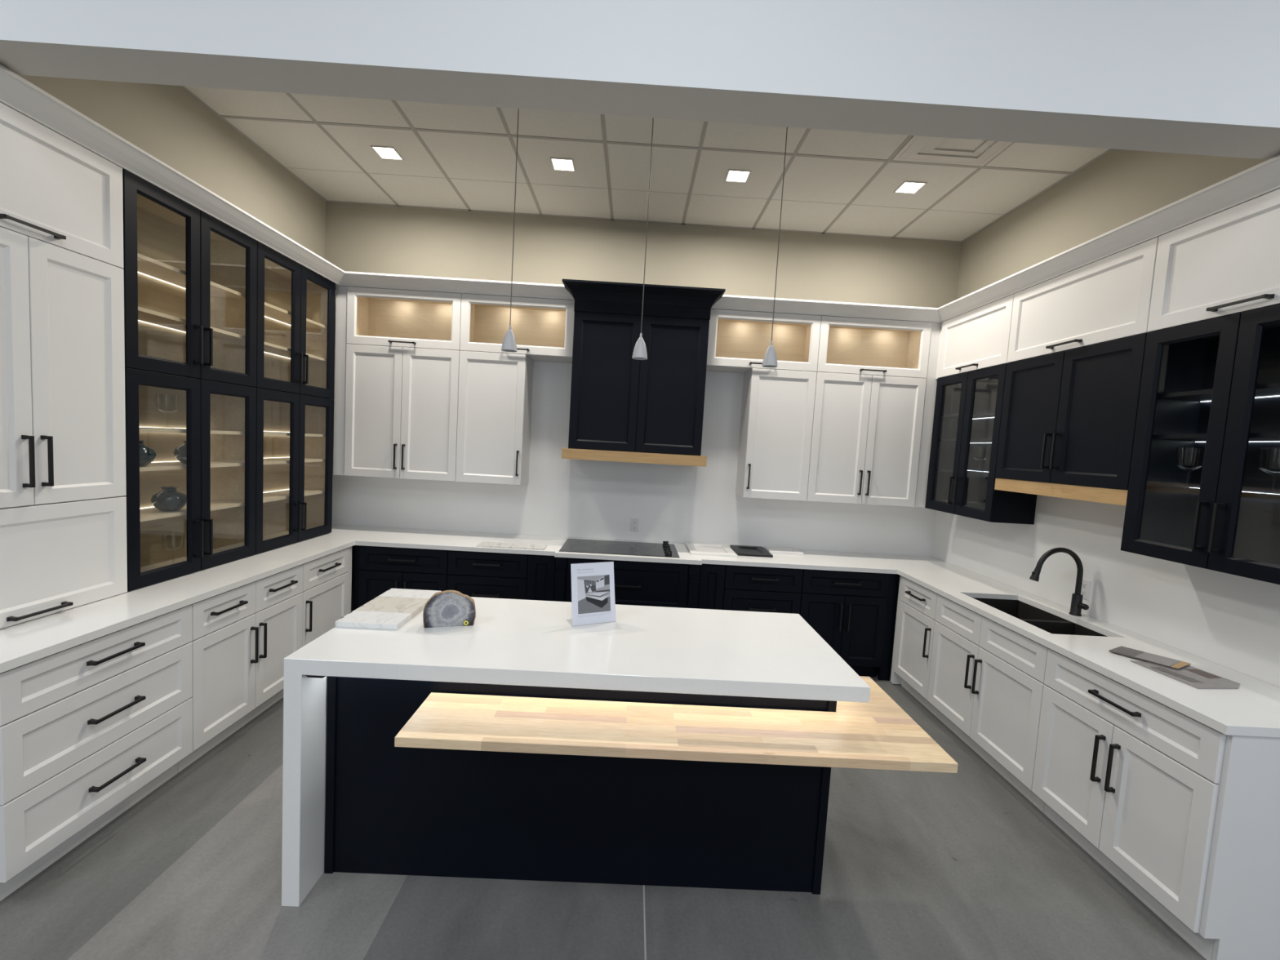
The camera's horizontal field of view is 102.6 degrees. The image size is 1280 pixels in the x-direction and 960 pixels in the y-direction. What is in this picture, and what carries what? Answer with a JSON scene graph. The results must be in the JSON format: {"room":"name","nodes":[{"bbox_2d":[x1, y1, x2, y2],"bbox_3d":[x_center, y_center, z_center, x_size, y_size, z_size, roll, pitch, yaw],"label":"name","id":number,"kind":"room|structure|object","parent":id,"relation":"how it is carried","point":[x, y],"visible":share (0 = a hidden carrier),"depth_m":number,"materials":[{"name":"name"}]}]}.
{"room":"store","nodes":[
{"label":"store","id":0,"kind":"room"},
{"bbox_2d":[18,75,325,258],"bbox_3d":[-2.845,-0.532,3.165,0.127,3.862,2.720,3,4,-1],"label":"wall","id":1,"kind":"structure","parent":0,"point":[168,123],"depth_m":3.15,"materials":[{"name":"beige paint"}]},
{"bbox_2d":[0,102,123,268],"bbox_3d":[-2.543,-1.200,2.005,0.348,0.456,0.772,3,4,-1],"label":"upper cabinet","id":2,"kind":"object","parent":1,"relation":"attached to","point":[55,190],"visible":0.99,"depth_m":2.12,"materials":[{"name":"white paint"}]},
{"bbox_2d":[0,64,574,300],"bbox_3d":[-1.534,-1.486,2.955,2.042,0.094,2.698,3,4,-1],"label":"crown molding","id":3,"kind":"structure","parent":2,"relation":"attached to","point":[17,93],"depth_m":2.76,"materials":[{"name":"white paint"}]},
{"bbox_2d":[0,226,126,508],"bbox_3d":[-2.587,-0.438,2.057,0.348,1.071,0.772,3,4,-1],"label":"upper cabinet","id":4,"kind":"object","parent":1,"relation":"attached to","point":[63,413],"visible":1,"depth_m":2.17,"materials":[{"name":"white paint"}]},
{"bbox_2d":[122,168,257,386],"bbox_3d":[-2.567,-1.029,2.832,0.348,0.913,0.849,3,4,-1],"label":"upper cabinet","id":5,"kind":"object","parent":1,"relation":"attached to","point":[190,277],"visible":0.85,"depth_m":2.87,"materials":[{"name":"blue paint"}]},
{"bbox_2d":[137,306,244,339],"bbox_3d":[-2.602,-0.876,2.842,0.246,0.019,0.816,3,4,-1],"label":"shelf","id":6,"kind":"object","parent":5,"relation":"attached to","point":[148,317],"depth_m":2.86,"materials":[{"name":"brown wood"}]},
{"bbox_2d":[137,253,245,298],"bbox_3d":[-2.588,-1.131,2.824,0.246,0.019,0.816,3,4,-1],"label":"shelf","id":7,"kind":"object","parent":5,"relation":"attached to","point":[149,268],"depth_m":2.84,"materials":[{"name":"brown wood"}]},
{"bbox_2d":[254,241,335,399],"bbox_3d":[-2.578,-1.087,3.680,0.348,0.913,0.849,3,4,-1],"label":"upper cabinet","id":8,"kind":"object","parent":1,"relation":"attached to","point":[296,304],"visible":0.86,"depth_m":3.80,"materials":[{"name":"blue paint"}]},
{"bbox_2d":[264,342,326,361],"bbox_3d":[-2.613,-0.934,3.691,0.246,0.019,0.816,3,4,-1],"label":"shelf","id":9,"kind":"object","parent":8,"relation":"attached to","point":[272,350],"depth_m":3.79,"materials":[{"name":"brown wood"}]},
{"bbox_2d":[264,302,327,328],"bbox_3d":[-2.599,-1.190,3.673,0.246,0.019,0.816,3,4,-1],"label":"shelf","id":10,"kind":"object","parent":8,"relation":"attached to","point":[274,314],"depth_m":3.77,"materials":[{"name":"brown wood"}]},
{"bbox_2d":[0,652,1206,959],"bbox_3d":[-0.057,1.896,-0.551,13.208,0.152,10.795,3,4,-1],"label":"floor","id":11,"kind":"structure","parent":0,"point":[917,865],"depth_m":2.00,"materials":[{"name":"tile"}]},
{"bbox_2d":[0,604,192,901],"bbox_3d":[-2.515,1.052,2.160,0.661,0.880,0.772,3,4,-1],"label":"base cabinet","id":12,"kind":"object","parent":11,"relation":"on","point":[89,730],"visible":0.98,"depth_m":2.06,"materials":[{"name":"white paint"}]},
{"bbox_2d":[0,524,1279,737],"bbox_3d":[-0.077,0.661,3.197,5.519,0.033,2.878,3,4,-1],"label":"countertop","id":13,"kind":"structure","parent":12,"relation":"on","point":[1253,708],"depth_m":2.69,"materials":[{"name":"white stone"}]},
{"bbox_2d":[0,496,127,629],"bbox_3d":[-2.631,0.334,2.109,0.348,0.474,0.772,3,4,-1],"label":"appliance garage","id":14,"kind":"object","parent":13,"relation":"on","point":[55,557],"visible":0.99,"depth_m":2.21,"materials":[{"name":"white paint"}]},
{"bbox_2d":[124,368,256,591],"bbox_3d":[-2.624,-0.029,2.900,0.348,1.090,0.849,3,4,-1],"label":"display cabinet","id":15,"kind":"object","parent":13,"relation":"on","point":[216,420],"visible":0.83,"depth_m":2.96,"materials":[{"name":"blue paint"}]},
{"bbox_2d":[139,440,156,466],"bbox_3d":[-2.591,-0.137,2.634,0.155,0.132,0.155,3,4,-1],"label":"round vase","id":16,"kind":"object","parent":15,"relation":"on","point":[148,455],"visible":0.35,"depth_m":2.63,"materials":[{"name":"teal ceramic"}]},
{"bbox_2d":[150,486,186,511],"bbox_3d":[-2.608,0.106,2.842,0.155,0.132,0.155,3,4,-1],"label":"round vase","id":17,"kind":"object","parent":15,"relation":"on","point":[169,500],"visible":1,"depth_m":2.80,"materials":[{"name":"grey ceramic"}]},
{"bbox_2d":[173,440,186,463],"bbox_3d":[-2.596,-0.159,2.964,0.155,0.132,0.155,3,4,-1],"label":"round vase","id":18,"kind":"object","parent":15,"relation":"on","point":[180,452],"visible":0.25,"depth_m":2.90,"materials":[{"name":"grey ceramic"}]},
{"bbox_2d":[138,426,244,435],"bbox_3d":[-2.636,-0.279,2.882,0.246,0.019,0.816,3,4,-1],"label":"shelf","id":19,"kind":"object","parent":15,"relation":"attached to","point":[143,430],"depth_m":3.02,"materials":[{"name":"brown wood"}]},
{"bbox_2d":[139,500,244,521],"bbox_3d":[-2.662,0.174,2.913,0.246,0.019,0.816,3,4,-1],"label":"shelf","id":20,"kind":"object","parent":15,"relation":"attached to","point":[148,512],"depth_m":2.87,"materials":[{"name":"brown wood"}]},
{"bbox_2d":[139,460,244,471],"bbox_3d":[-2.648,-0.081,2.896,0.246,0.019,0.816,3,4,-1],"label":"shelf","id":21,"kind":"object","parent":15,"relation":"attached to","point":[155,465],"depth_m":2.95,"materials":[{"name":"brown wood"}]},
{"bbox_2d":[255,387,333,554],"bbox_3d":[-2.635,-0.088,3.749,0.348,1.090,0.849,3,4,-1],"label":"display cabinet","id":22,"kind":"object","parent":13,"relation":"on","point":[295,431],"visible":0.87,"depth_m":3.90,"materials":[{"name":"blue paint"}]},
{"bbox_2d":[262,488,324,502],"bbox_3d":[-2.673,0.116,3.762,0.246,0.019,0.816,3,4,-1],"label":"shelf","id":23,"kind":"object","parent":22,"relation":"attached to","point":[268,495],"depth_m":3.86,"materials":[{"name":"brown wood"}]},
{"bbox_2d":[263,457,324,464],"bbox_3d":[-2.659,-0.140,3.745,0.246,0.019,0.816,3,4,-1],"label":"shelf","id":24,"kind":"object","parent":22,"relation":"attached to","point":[267,460],"depth_m":3.88,"materials":[{"name":"brown wood"}]},
{"bbox_2d":[263,431,325,436],"bbox_3d":[-2.647,-0.337,3.731,0.246,0.019,0.816,3,4,-1],"label":"shelf","id":25,"kind":"object","parent":22,"relation":"attached to","point":[265,433],"depth_m":3.90,"materials":[{"name":"brown wood"}]},
{"bbox_2d":[476,541,546,550],"bbox_3d":[-1.015,0.524,4.082,0.526,0.011,0.155,3,4,-1],"label":"sample","id":26,"kind":"object","parent":13,"relation":"on","point":[491,544],"depth_m":4.05,"materials":[{"name":"white stone"}]},
{"bbox_2d":[559,538,679,557],"bbox_3d":[-0.164,0.547,4.271,0.945,0.037,0.533,3,4,-1],"label":"cooktop","id":27,"kind":"object","parent":13,"relation":"in","point":[576,545],"visible":1,"depth_m":4.23,"materials":[{"name":"black glass"}]},
{"bbox_2d":[684,542,737,557],"bbox_3d":[0.597,0.592,4.373,0.378,0.019,0.442,3,4,-1],"label":"sample","id":28,"kind":"object","parent":13,"relation":"on","point":[694,548],"visible":1,"depth_m":4.34,"materials":[{"name":"white paint"}]},
{"bbox_2d":[729,544,773,557],"bbox_3d":[0.951,0.610,4.408,0.287,0.019,0.363,3,4,-1],"label":"sample","id":29,"kind":"object","parent":13,"relation":"on","point":[740,550],"visible":1,"depth_m":4.37,"materials":[{"name":"black metal"}]},
{"bbox_2d":[763,546,803,555],"bbox_3d":[1.258,0.621,4.503,0.295,0.019,0.203,3,4,-1],"label":"sample","id":30,"kind":"object","parent":13,"relation":"on","point":[771,549],"visible":0.95,"depth_m":4.45,"materials":[{"name":"white paint"}]},
{"bbox_2d":[972,597,1107,636],"bbox_3d":[2.346,0.932,3.079,0.422,0.215,0.784,3,4,-1],"label":"sink","id":31,"kind":"object","parent":13,"relation":"in","point":[1048,622],"visible":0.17,"depth_m":3.21,"materials":[{"name":"black stone"}]},
{"bbox_2d":[1029,547,1088,616],"bbox_3d":[2.482,0.601,3.027,0.324,0.400,0.101,3,4,-1],"label":"faucet","id":32,"kind":"object","parent":13,"relation":"on","point":[1077,605],"visible":1,"depth_m":3.04,"materials":[{"name":"black metal"}]},
{"bbox_2d":[1108,645,1191,670],"bbox_3d":[2.385,0.831,2.401,0.152,0.006,0.254,0,5,-37],"label":"sample","id":33,"kind":"object","parent":13,"relation":"on","point":[1145,656],"visible":1,"depth_m":2.39,"materials":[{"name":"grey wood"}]},
{"bbox_2d":[1134,652,1179,666],"bbox_3d":[2.402,0.830,2.378,0.156,0.001,0.117,1,5,-30],"label":"print","id":34,"kind":"object","parent":33,"relation":"on","point":[1145,656],"depth_m":2.37,"materials":[{"name":"paper"}]},
{"bbox_2d":[1130,660,1239,688],"bbox_3d":[2.394,0.849,2.227,0.277,0.004,0.264,3,4,-1],"label":"sample","id":35,"kind":"object","parent":13,"relation":"on","point":[1197,678],"visible":1,"depth_m":2.21,"materials":[{"name":"grey wood"}]},
{"bbox_2d":[177,564,302,773],"bbox_3d":[-2.525,0.996,2.970,0.661,0.880,0.846,3,4,-1],"label":"base cabinet","id":36,"kind":"object","parent":11,"relation":"on","point":[242,636],"visible":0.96,"depth_m":2.87,"materials":[{"name":"white paint"}]},
{"bbox_2d":[302,546,351,647],"bbox_3d":[-2.534,0.946,3.694,0.661,0.880,0.602,3,4,-1],"label":"base cabinet","id":37,"kind":"object","parent":11,"relation":"on","point":[326,580],"visible":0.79,"depth_m":3.65,"materials":[{"name":"white paint"}]},
{"bbox_2d":[353,545,360,610],"bbox_3d":[-2.229,0.939,4.037,0.047,0.879,0.020,3,4,-1],"label":"cabinet filler","id":38,"kind":"object","parent":11,"relation":"on","point":[356,575],"visible":0.43,"depth_m":4.01,"materials":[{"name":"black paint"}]},
{"bbox_2d":[358,545,448,607],"bbox_3d":[-1.866,0.943,4.304,0.684,0.880,0.661,3,4,-1],"label":"base cabinet","id":39,"kind":"object","parent":11,"relation":"on","point":[381,569],"visible":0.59,"depth_m":4.00,"materials":[{"name":"blue paint"}]},
{"bbox_2d":[446,550,528,599],"bbox_3d":[-1.213,0.979,4.315,0.620,0.880,0.661,3,4,-1],"label":"base cabinet","id":40,"kind":"object","parent":11,"relation":"on","point":[472,574],"visible":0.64,"depth_m":4.00,"materials":[{"name":"blue paint"}]},
{"bbox_2d":[526,554,555,600],"bbox_3d":[-0.794,1.001,4.340,0.215,0.880,0.626,3,4,-1],"label":"base cabinet","id":41,"kind":"object","parent":11,"relation":"on","point":[541,568],"visible":0.24,"depth_m":4.01,"materials":[{"name":"blue paint"}]},
{"bbox_2d":[324,675,836,894],"bbox_3d":[-0.244,1.166,2.345,1.999,0.886,0.624,3,4,-1],"label":"base cabinet","id":42,"kind":"object","parent":11,"relation":"on","point":[389,809],"visible":0.53,"depth_m":2.05,"materials":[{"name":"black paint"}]},
{"bbox_2d":[281,596,870,906],"bbox_3d":[-0.249,1.140,2.291,2.121,0.945,0.815,3,4,-1],"label":"countertop","id":43,"kind":"structure","parent":42,"relation":"on","point":[509,642],"depth_m":1.97,"materials":[{"name":"white stone"}]},
{"bbox_2d":[305,675,325,678],"bbox_3d":[-1.169,0.707,1.859,0.084,0.011,0.023,3,4,-1],"label":"outlet strip","id":44,"kind":"object","parent":43,"relation":"attached to","point":[308,676],"visible":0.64,"depth_m":1.85,"materials":[{"name":"black metal"}]},
{"bbox_2d":[335,610,412,630],"bbox_3d":[-1.150,0.606,2.222,0.258,0.024,0.145,3,4,-1],"label":"sample","id":45,"kind":"object","parent":43,"relation":"on","point":[354,619],"visible":1,"depth_m":2.19,"materials":[{"name":"stone"}]},
{"bbox_2d":[354,595,429,617],"bbox_3d":[-1.152,0.594,2.404,0.258,0.024,0.217,3,4,-1],"label":"sample","id":46,"kind":"object","parent":43,"relation":"on","point":[414,606],"visible":0.8,"depth_m":2.39,"materials":[{"name":"stone"}]},
{"bbox_2d":[378,588,441,598],"bbox_3d":[-1.155,0.582,2.580,0.258,0.024,0.135,3,4,-1],"label":"sample","id":47,"kind":"object","parent":43,"relation":"on","point":[402,593],"visible":0.59,"depth_m":2.58,"materials":[{"name":"stone"}]},
{"bbox_2d":[422,590,475,627],"bbox_3d":[-0.834,0.556,2.251,0.218,0.156,0.070,2,4,-18],"label":"bookend","id":48,"kind":"object","parent":43,"relation":"on","point":[446,608],"visible":1,"depth_m":2.22,"materials":[{"name":"grey stone"}]},
{"bbox_2d":[570,560,615,626],"bbox_3d":[-0.221,0.522,2.389,0.217,0.275,0.094,1,4,-27],"label":"sign holder","id":49,"kind":"object","parent":43,"relation":"on","point":[593,584],"visible":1,"depth_m":2.38,"materials":[{"name":"paper"}]},
{"bbox_2d":[577,574,610,613],"bbox_3d":[-0.213,0.529,2.377,0.160,0.163,0.038,1,4,-27],"label":"photo","id":50,"kind":"object","parent":49,"relation":"attached to","point":[593,591],"depth_m":2.38},
{"bbox_2d":[394,675,958,773],"bbox_3d":[0.125,0.897,2.035,1.887,0.034,0.650,3,4,-1],"label":"breakfast bar","id":51,"kind":"object","parent":42,"relation":"attached to","point":[877,734],"visible":0.8,"depth_m":1.82,"materials":[{"name":"brown wood"}]},
{"bbox_2d":[553,556,700,608],"bbox_3d":[-0.118,1.041,4.316,1.133,0.880,0.691,3,4,-1],"label":"base cabinet","id":52,"kind":"object","parent":11,"relation":"on","point":[636,583],"visible":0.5,"depth_m":4.00,"materials":[{"name":"blue paint"}]},
{"bbox_2d":[697,564,725,609],"bbox_3d":[0.548,1.076,4.362,0.196,0.880,0.626,3,4,-1],"label":"base cabinet","id":53,"kind":"object","parent":11,"relation":"on","point":[712,579],"visible":0.21,"depth_m":4.04,"materials":[{"name":"blue paint"}]},
{"bbox_2d":[722,564,803,614],"bbox_3d":[0.953,1.100,4.351,0.611,0.880,0.661,3,4,-1],"label":"base cabinet","id":54,"kind":"object","parent":11,"relation":"on","point":[746,588],"visible":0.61,"depth_m":4.04,"materials":[{"name":"blue paint"}]},
{"bbox_2d":[800,568,898,680],"bbox_3d":[1.645,1.139,4.363,0.770,0.880,0.661,3,4,-1],"label":"base cabinet","id":55,"kind":"object","parent":11,"relation":"on","point":[853,612],"visible":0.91,"depth_m":4.07,"materials":[{"name":"blue paint"}]},
{"bbox_2d":[890,575,937,716],"bbox_3d":[2.314,1.214,3.821,0.661,0.880,0.510,3,4,-1],"label":"base cabinet","id":56,"kind":"object","parent":11,"relation":"on","point":[915,620],"visible":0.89,"depth_m":3.79,"materials":[{"name":"white paint"}]},
{"bbox_2d":[927,594,1049,812],"bbox_3d":[2.324,1.264,3.095,0.661,0.880,0.940,3,4,-1],"label":"base cabinet","id":57,"kind":"object","parent":11,"relation":"on","point":[986,678],"visible":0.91,"depth_m":2.99,"materials":[{"name":"white paint"}]},
{"bbox_2d":[1031,648,1279,959],"bbox_3d":[2.335,1.323,2.232,0.661,0.880,0.787,3,4,-1],"label":"base cabinet","id":58,"kind":"object","parent":11,"relation":"on","point":[1184,812],"visible":0.98,"depth_m":1.99,"materials":[{"name":"white paint"}]},
{"bbox_2d":[0,0,1279,159],"bbox_3d":[0.121,-1.995,1.829,13.208,1.240,0.180,3,4,-1],"label":"wall header","id":59,"kind":"structure","parent":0,"point":[1187,77],"depth_m":1.79,"materials":[{"name":"white paint"}]},
{"bbox_2d":[324,201,962,652],"bbox_3d":[-0.038,-0.472,4.633,5.788,3.862,0.127,3,4,-1],"label":"wall","id":60,"kind":"structure","parent":0,"point":[360,237],"depth_m":4.47,"materials":[{"name":"beige paint"}]},
{"bbox_2d":[332,285,461,481],"bbox_3d":[-2.134,-0.795,4.335,1.282,1.534,0.353,3,4,-1],"label":"upper cabinet","id":61,"kind":"object","parent":60,"relation":"attached to","point":[396,408],"depth_m":4.22,"materials":[{"name":"white paint"}]},
{"bbox_2d":[455,351,533,484],"bbox_3d":[-1.235,-0.517,4.366,0.542,1.076,0.353,3,4,-1],"label":"upper cabinet","id":62,"kind":"object","parent":60,"relation":"attached to","point":[495,394],"visible":1,"depth_m":4.24,"materials":[{"name":"white paint"}]},
{"bbox_2d":[459,293,574,362],"bbox_3d":[-1.002,-1.270,4.317,0.922,0.456,0.353,3,4,-1],"label":"upper cabinet","id":63,"kind":"object","parent":60,"relation":"attached to","point":[543,329],"visible":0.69,"depth_m":4.46,"materials":[{"name":"white paint"}]},
{"bbox_2d":[329,348,936,556],"bbox_3d":[-0.051,-0.227,4.582,5.533,1.549,0.006,3,4,-1],"label":"backsplash","id":64,"kind":"structure","parent":60,"relation":"attached to","point":[560,497],"depth_m":4.60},
{"bbox_2d":[630,518,639,531],"bbox_3d":[-0.050,0.406,4.619,0.074,0.117,0.008,3,4,-1],"label":"wall outlet","id":65,"kind":"object","parent":60,"relation":"attached to","point":[634,522],"visible":1,"depth_m":4.62,"materials":[{"name":"white plastic"}]},
{"bbox_2d":[561,279,725,466],"bbox_3d":[-0.012,-0.835,4.245,1.248,1.368,0.581,3,4,-1],"label":"range hood","id":66,"kind":"object","parent":60,"relation":"attached to","point":[623,408],"visible":0.88,"depth_m":4.05,"materials":[{"name":"blue paint"}]},
{"bbox_2d":[706,308,821,373],"bbox_3d":[1.015,-1.158,4.351,0.919,0.456,0.353,3,4,-1],"label":"upper cabinet","id":67,"kind":"object","parent":60,"relation":"attached to","point":[739,341],"visible":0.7,"depth_m":4.50,"materials":[{"name":"white paint"}]},
{"bbox_2d":[735,368,817,501],"bbox_3d":[1.161,-0.383,4.406,0.538,1.076,0.353,3,4,-1],"label":"upper cabinet","id":68,"kind":"object","parent":60,"relation":"attached to","point":[777,407],"visible":1,"depth_m":4.28,"materials":[{"name":"white paint"}]},
{"bbox_2d":[806,315,941,507],"bbox_3d":[2.087,-0.560,4.406,1.288,1.534,0.353,3,4,-1],"label":"upper cabinet","id":69,"kind":"object","parent":60,"relation":"attached to","point":[871,436],"depth_m":4.29,"materials":[{"name":"white paint"}]},
{"bbox_2d":[183,85,1109,240],"bbox_3d":[0.084,-2.215,3.177,5.534,0.127,2.540,3,4,-1],"label":"ceiling","id":70,"kind":"structure","parent":0,"point":[295,145],"depth_m":3.57,"materials":[{"name":"tile"}]},
{"bbox_2d":[370,145,404,160],"bbox_3d":[-1.762,-2.281,3.577,0.158,0.006,0.158,3,4,-1],"label":"recessed light","id":71,"kind":"object","parent":70,"relation":"in","point":[384,152],"visible":1,"depth_m":3.57,"materials":[{"name":"plastic"}]},
{"bbox_2d":[373,146,401,159],"bbox_3d":[-1.762,-2.282,3.577,0.137,0.003,0.137,3,4,-1],"label":"diffuser","id":72,"kind":"object","parent":71,"relation":"attached to","point":[384,153],"depth_m":3.57,"materials":[{"name":"white plastic"}]},
{"bbox_2d":[501,108,519,351],"bbox_3d":[-0.567,-1.362,2.337,0.112,1.525,0.112,3,4,-1],"label":"pendant lamp","id":73,"kind":"object","parent":70,"relation":"hanging from","point":[508,344],"visible":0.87,"depth_m":2.36,"materials":[{"name":"silver metal"}]},
{"bbox_2d":[550,157,575,172],"bbox_3d":[-0.540,-2.213,3.597,0.158,0.006,0.158,3,4,-1],"label":"recessed light","id":74,"kind":"object","parent":70,"relation":"in","point":[558,164],"visible":1,"depth_m":3.59,"materials":[{"name":"plastic"}]},
{"bbox_2d":[551,159,573,170],"bbox_3d":[-0.540,-2.214,3.597,0.137,0.003,0.137,3,4,-1],"label":"diffuser","id":75,"kind":"object","parent":74,"relation":"attached to","point":[557,164],"depth_m":3.60,"materials":[{"name":"white plastic"}]},
{"bbox_2d":[631,117,653,359],"bbox_3d":[0.042,-1.328,2.347,0.112,1.525,0.112,3,4,-1],"label":"pendant lamp","id":76,"kind":"object","parent":70,"relation":"hanging from","point":[639,353],"visible":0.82,"depth_m":2.37,"materials":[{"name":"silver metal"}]},
{"bbox_2d":[285,167,1002,214],"bbox_3d":[0.071,-2.202,3.909,5.488,0.001,0.004,3,4,-1],"label":"trim","id":77,"kind":"structure","parent":70,"relation":"attached to","point":[286,167],"depth_m":3.91,"materials":[{"name":"paint"}]},
{"bbox_2d":[179,85,1113,242],"bbox_3d":[0.080,-2.151,3.181,5.533,0.003,2.540,3,4,-1],"label":"grid","id":78,"kind":"structure","parent":70,"relation":"attached to","point":[508,135],"depth_m":3.36,"materials":[{"name":"paint"}]},
{"bbox_2d":[724,168,751,182],"bbox_3d":[0.690,-2.144,3.618,0.158,0.006,0.158,3,4,-1],"label":"recessed light","id":79,"kind":"object","parent":70,"relation":"in","point":[732,175],"visible":1,"depth_m":3.61,"materials":[{"name":"plastic"}]},
{"bbox_2d":[761,126,787,367],"bbox_3d":[0.653,-1.294,2.357,0.112,1.525,0.112,3,4,-1],"label":"pendant lamp","id":80,"kind":"object","parent":70,"relation":"hanging from","point":[770,360],"visible":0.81,"depth_m":2.38,"materials":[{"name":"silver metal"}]},
{"bbox_2d":[893,181,927,194],"bbox_3d":[1.917,-2.076,3.638,0.158,0.006,0.158,3,4,-1],"label":"recessed light","id":81,"kind":"object","parent":70,"relation":"in","point":[906,187],"visible":1,"depth_m":3.63,"materials":[{"name":"plastic"}]},
{"bbox_2d":[892,135,1012,166],"bbox_3d":[1.927,-2.022,3.023,0.594,0.026,0.584,3,4,-1],"label":"ceiling vent","id":82,"kind":"object","parent":70,"relation":"in","point":[917,148],"visible":0.41,"depth_m":3.15,"materials":[{"name":"metal"}]},
{"bbox_2d":[934,149,1276,686],"bbox_3d":[2.806,-0.216,3.260,0.127,3.862,2.720,3,4,-1],"label":"wall","id":83,"kind":"structure","parent":0,"point":[1121,187],"depth_m":3.24,"materials":[{"name":"beige paint"}]},
{"bbox_2d":[935,293,1013,378],"bbox_3d":[2.600,-1.032,3.835,0.341,0.457,0.828,3,4,-1],"label":"upper cabinet","id":84,"kind":"object","parent":83,"relation":"attached to","point":[977,339],"visible":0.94,"depth_m":3.77,"materials":[{"name":"white paint"}]},
{"bbox_2d":[924,363,1036,524],"bbox_3d":[2.556,-0.266,3.867,0.341,1.075,0.786,3,4,-1],"label":"upper cabinet","id":85,"kind":"object","parent":83,"relation":"attached to","point":[968,406],"visible":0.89,"depth_m":3.97,"materials":[{"name":"blue paint"}]},
{"bbox_2d":[935,468,988,475],"bbox_3d":[2.571,-0.052,3.882,0.239,0.019,0.753,3,4,-1],"label":"shelf","id":86,"kind":"object","parent":85,"relation":"attached to","point":[980,472],"depth_m":4.10,"materials":[{"name":"clear glass"}]},
{"bbox_2d":[938,437,992,442],"bbox_3d":[2.585,-0.298,3.865,0.239,0.019,0.753,3,4,-1],"label":"shelf","id":87,"kind":"object","parent":85,"relation":"attached to","point":[940,439],"depth_m":4.02,"materials":[{"name":"clear glass"}]},
{"bbox_2d":[941,409,995,418],"bbox_3d":[2.596,-0.493,3.852,0.239,0.019,0.753,3,4,-1],"label":"shelf","id":88,"kind":"object","parent":85,"relation":"attached to","point":[984,414],"depth_m":3.97,"materials":[{"name":"clear glass"}]},
{"bbox_2d":[994,333,1146,506],"bbox_3d":[2.574,-0.319,2.998,0.341,0.850,0.938,3,4,-1],"label":"upper cabinet","id":89,"kind":"object","parent":83,"relation":"attached to","point":[1068,418],"visible":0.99,"depth_m":2.89,"materials":[{"name":"blue paint"}]},
{"bbox_2d":[1007,236,1158,363],"bbox_3d":[2.611,-0.971,2.954,0.341,0.456,0.938,3,4,-1],"label":"upper cabinet","id":90,"kind":"object","parent":83,"relation":"attached to","point":[1107,299],"visible":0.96,"depth_m":2.85,"materials":[{"name":"white paint"}]},
{"bbox_2d":[931,494,1279,687],"bbox_3d":[2.726,0.026,3.197,0.006,1.549,2.863,3,4,-1],"label":"backsplash","id":91,"kind":"structure","parent":83,"relation":"attached to","point":[1228,620],"depth_m":2.88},
{"bbox_2d":[1080,578,1091,599],"bbox_3d":[2.686,0.660,3.099,0.008,0.117,0.074,3,4,-1],"label":"wall outlet","id":92,"kind":"object","parent":91,"relation":"attached to","point":[1086,585],"visible":0.8,"depth_m":3.08,"materials":[{"name":"white plastic"}]},
{"bbox_2d":[1080,590,1085,596],"bbox_3d":[2.681,0.684,3.100,0.002,0.030,0.034,3,4,-1],"label":"receptacle","id":93,"kind":"object","parent":92,"relation":"attached to","point":[1083,592],"depth_m":3.10,"materials":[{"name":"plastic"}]},
{"bbox_2d":[1081,582,1086,588],"bbox_3d":[2.684,0.636,3.097,0.002,0.030,0.034,3,4,-1],"label":"receptacle","id":94,"kind":"object","parent":92,"relation":"attached to","point":[1084,584],"depth_m":3.10,"materials":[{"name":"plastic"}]},
{"bbox_2d":[1120,304,1279,584],"bbox_3d":[2.579,-0.148,2.147,0.341,1.075,0.781,3,4,-1],"label":"upper cabinet","id":95,"kind":"object","parent":83,"relation":"attached to","point":[1213,384],"visible":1,"depth_m":2.27,"materials":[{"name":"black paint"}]},
{"bbox_2d":[1146,484,1279,501],"bbox_3d":[2.593,0.066,2.162,0.239,0.019,0.748,3,4,-1],"label":"shelf","id":96,"kind":"object","parent":95,"relation":"attached to","point":[1247,494],"depth_m":2.31,"materials":[{"name":"clear glass"}]},
{"bbox_2d":[1152,432,1279,441],"bbox_3d":[2.607,-0.179,2.146,0.239,0.019,0.748,3,4,-1],"label":"shelf","id":97,"kind":"object","parent":95,"relation":"attached to","point":[1157,437],"depth_m":2.32,"materials":[{"name":"clear glass"}]},
{"bbox_2d":[1157,382,1279,401],"bbox_3d":[2.618,-0.374,2.132,0.239,0.019,0.748,3,4,-1],"label":"shelf","id":98,"kind":"object","parent":95,"relation":"attached to","point":[1264,392],"depth_m":2.29,"materials":[{"name":"clear glass"}]},
{"bbox_2d":[1257,447,1279,495],"bbox_3d":[2.549,-0.034,2.056,0.099,0.188,0.099,3,4,-1],"label":"goblet","id":99,"kind":"object","parent":95,"relation":"on","point":[1260,447],"visible":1,"depth_m":2.09,"materials":[{"name":"clear glass"}]},
{"bbox_2d":[1146,188,1279,332],"bbox_3d":[2.622,-0.912,2.095,0.341,0.456,0.781,3,4,-1],"label":"upper cabinet","id":100,"kind":"object","parent":83,"relation":"attached to","point":[1227,262],"visible":0.98,"depth_m":2.20,"materials":[{"name":"white paint"}]},
{"bbox_2d":[711,154,1279,323],"bbox_3d":[1.620,-1.309,3.007,2.049,0.094,2.698,3,4,-1],"label":"crown molding","id":101,"kind":"structure","parent":100,"relation":"attached to","point":[1260,180],"depth_m":2.90,"materials":[{"name":"white paint"}]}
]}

